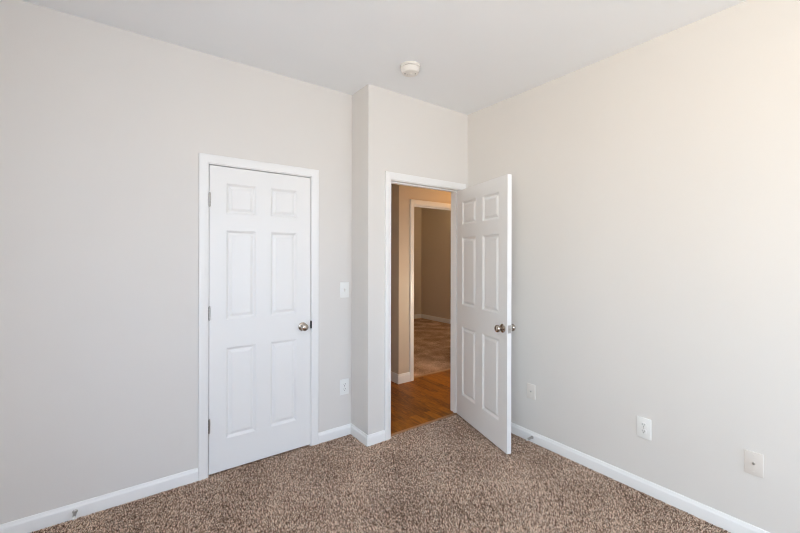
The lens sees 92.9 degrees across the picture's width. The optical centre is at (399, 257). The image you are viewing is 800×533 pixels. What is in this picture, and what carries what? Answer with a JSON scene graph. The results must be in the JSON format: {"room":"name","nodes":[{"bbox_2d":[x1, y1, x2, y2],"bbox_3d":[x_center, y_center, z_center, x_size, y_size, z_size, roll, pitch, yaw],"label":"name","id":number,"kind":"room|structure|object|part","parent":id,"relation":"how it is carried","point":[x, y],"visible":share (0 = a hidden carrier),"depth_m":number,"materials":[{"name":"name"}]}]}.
{"room":"empty bedroom","nodes":[
{"label":"empty bedroom","id":0,"kind":"room"},
{"bbox_2d":[0,0,351,523],"bbox_3d":[-1.505,0.055,2.353,2.670,2.753,0.115,0,0,-36],"label":"wall","id":1,"kind":"structure","parent":0,"point":[104,129],"depth_m":2.18,"materials":[{"name":"beige paint"}]},
{"bbox_2d":[0,468,197,532],"bbox_3d":[-1.873,1.388,2.006,1.441,0.086,0.014,0,0,-36],"label":"baseboard","id":2,"kind":"structure","parent":1,"relation":"attached to","point":[59,515],"depth_m":2.13,"materials":[{"name":"white wood"}]},
{"bbox_2d":[72,509,77,519],"bbox_3d":[-1.749,1.385,2.042,0.024,0.024,0.076,0,0,-36],"label":"door stop","id":3,"kind":"object","parent":2,"relation":"attached to","point":[75,511],"visible":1,"depth_m":2.04,"materials":[{"name":"silver metal"}]},
{"bbox_2d":[198,153,318,480],"bbox_3d":[-0.991,0.382,2.719,0.821,2.101,0.132,0,0,-36],"label":"door frame","id":4,"kind":"structure","parent":1,"relation":"attached to","point":[205,160],"depth_m":2.47,"materials":[{"name":"white wood"}]},
{"bbox_2d":[208,165,309,474],"bbox_3d":[-0.955,0.408,2.665,0.699,2.018,0.099,0,0,-36],"label":"door","id":5,"kind":"structure","parent":1,"relation":"in","point":[259,307],"depth_m":2.65,"materials":[{"name":"white wood"}]},
{"bbox_2d":[340,282,348,297],"bbox_3d":[-0.441,0.261,3.046,0.080,0.124,0.018,0,0,-36],"label":"light switch","id":6,"kind":"object","parent":1,"relation":"attached to","point":[344,286],"visible":1,"depth_m":3.05,"materials":[{"name":"white plastic"}]},
{"bbox_2d":[340,378,348,394],"bbox_3d":[-0.446,1.038,3.050,0.080,0.124,0.009,0,0,-36],"label":"power outlet","id":7,"kind":"object","parent":1,"relation":"attached to","point":[344,383],"visible":1,"depth_m":3.05,"materials":[{"name":"white plastic"}]},
{"bbox_2d":[41,318,715,532],"bbox_3d":[0.618,1.481,3.166,7.065,0.110,10.015,0,0,-36],"label":"floor","id":8,"kind":"structure","parent":0,"point":[426,398],"depth_m":3.93,"materials":[{"name":"brown carpet"}]},
{"bbox_2d":[31,414,730,532],"bbox_3d":[-0.052,1.430,1.367,3.608,0.010,3.182,0,0,-36],"label":"carpet","id":9,"kind":"structure","parent":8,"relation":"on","point":[506,468],"depth_m":2.26,"materials":[{"name":"brown carpet"}]},
{"bbox_2d":[391,413,456,435],"bbox_3d":[0.215,1.430,3.260,0.761,0.011,0.028,0,0,-36],"label":"threshold","id":10,"kind":"object","parent":8,"relation":"on","point":[453,414],"visible":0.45,"depth_m":3.24,"materials":[{"name":"brown wood"}]},
{"bbox_2d":[414,368,450,377],"bbox_3d":[0.428,1.428,4.704,0.762,0.015,0.040,0,0,-36],"label":"threshold","id":11,"kind":"object","parent":8,"relation":"on","point":[448,368],"visible":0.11,"depth_m":4.67,"materials":[{"name":"brown wood"}]},
{"bbox_2d":[22,0,745,114],"bbox_3d":[0.625,-1.367,3.166,7.065,0.100,10.015,0,0,-36],"label":"ceiling","id":12,"kind":"structure","parent":0,"point":[472,56],"depth_m":2.23,"materials":[{"name":"white paint"}]},
{"bbox_2d":[400,61,419,76],"bbox_3d":[0.070,-1.289,2.618,0.140,0.058,0.140,0,0,-36],"label":"smoke detector","id":13,"kind":"object","parent":12,"relation":"attached to","point":[408,68],"visible":1,"depth_m":2.58,"materials":[{"name":"beige plastic"}]},
{"bbox_2d":[391,184,392,371],"bbox_3d":[-1.096,0.056,5.882,0.115,2.753,3.603,0,0,-36],"label":"wall","id":14,"kind":"structure","parent":0,"point":[391,184],"depth_m":4.40,"materials":[{"name":"beige paint"}]},
{"bbox_2d":[351,84,467,434],"bbox_3d":[0.082,0.059,3.351,1.072,2.753,0.371,0,0,-36],"label":"wall","id":15,"kind":"structure","parent":0,"point":[395,132],"depth_m":2.98,"materials":[{"name":"beige paint"}]},
{"bbox_2d":[318,423,384,446],"bbox_3d":[-0.368,1.391,2.984,0.509,0.086,0.208,0,0,7],"label":"baseboard","id":16,"kind":"structure","parent":15,"relation":"attached to","point":[328,435],"depth_m":2.96,"materials":[{"name":"white wood"}]},
{"bbox_2d":[384,171,465,440],"bbox_3d":[0.202,0.382,3.281,0.883,2.107,0.147,0,0,-36],"label":"door frame","id":17,"kind":"structure","parent":15,"relation":"attached to","point":[390,177],"depth_m":3.12,"materials":[{"name":"white wood"}]},
{"bbox_3d":[0.203,0.412,3.279,0.761,2.046,0.036,0,0,-36],"label":"stop moulding","id":18,"kind":"part","parent":17,"relation":"part of","materials":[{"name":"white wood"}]},
{"bbox_3d":[0.164,0.382,3.334,0.883,2.107,0.016,0,0,-36],"label":"casing","id":19,"kind":"part","parent":17,"relation":"part of","materials":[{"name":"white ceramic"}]},
{"bbox_2d":[457,174,515,453],"bbox_3d":[0.661,0.407,3.087,0.163,2.010,0.774,0,0,-19],"label":"door","id":20,"kind":"structure","parent":15,"relation":"in","point":[484,210],"depth_m":3.00,"materials":[{"name":"white wood"}]},
{"bbox_2d":[393,184,450,373],"bbox_3d":[1.318,0.061,5.341,3.378,2.753,0.115,0,0,-36],"label":"wall","id":21,"kind":"structure","parent":0,"point":[402,194],"depth_m":4.35,"materials":[{"name":"beige paint"}]},
{"bbox_2d":[409,199,450,380],"bbox_3d":[0.435,0.383,4.697,0.884,2.107,0.147,0,0,-36],"label":"door frame","id":22,"kind":"structure","parent":21,"relation":"attached to","point":[413,203],"depth_m":4.40,"materials":[{"name":"white wood"}]},
{"bbox_3d":[0.434,0.413,4.698,0.762,2.046,0.036,0,0,-36],"label":"stop moulding","id":23,"kind":"part","parent":22,"relation":"part of","materials":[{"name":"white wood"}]},
{"bbox_2d":[414,207,450,318],"bbox_3d":[0.271,0.059,6.794,3.168,2.753,3.468,0,0,-36],"label":"wall","id":24,"kind":"structure","parent":0,"point":[432,227],"depth_m":8.64,"materials":[{"name":"beige paint"}]},
{"bbox_2d":[391,314,450,383],"bbox_3d":[0.197,1.379,6.684,3.182,0.112,3.632,0,0,-36],"label":"baseboard","id":25,"kind":"structure","parent":24,"relation":"attached to","point":[404,377],"depth_m":4.38,"materials":[{"name":"white wood"}]},
{"bbox_2d":[468,0,799,532],"bbox_3d":[2.194,0.063,1.459,0.115,2.753,5.404,0,0,-36],"label":"wall","id":26,"kind":"structure","parent":0,"point":[655,273],"depth_m":2.20,"materials":[{"name":"beige paint"}]},
{"bbox_2d":[527,383,534,399],"bbox_3d":[1.019,1.044,2.959,0.013,0.116,0.072,0,0,-36],"label":"cable plate","id":27,"kind":"object","parent":26,"relation":"attached to","point":[530,387],"visible":1,"depth_m":2.96,"materials":[{"name":"beige plastic"}]},
{"bbox_2d":[511,422,769,532],"bbox_3d":[2.129,1.397,1.415,0.037,0.086,5.174,0,0,-36],"label":"baseboard","id":28,"kind":"structure","parent":26,"relation":"attached to","point":[713,516],"depth_m":2.30,"materials":[{"name":"white wood"}]},
{"bbox_2d":[637,416,650,439],"bbox_3d":[1.488,1.041,2.320,0.009,0.124,0.080,0,0,-36],"label":"power outlet","id":29,"kind":"object","parent":26,"relation":"attached to","point":[643,424],"visible":1,"depth_m":2.31,"materials":[{"name":"white plastic"}]},
{"bbox_2d":[744,449,762,477],"bbox_3d":[1.780,1.039,1.915,0.013,0.116,0.072,0,0,-36],"label":"cable plate","id":30,"kind":"object","parent":26,"relation":"attached to","point":[753,461],"visible":1,"depth_m":1.92,"materials":[{"name":"beige plastic"}]}
]}

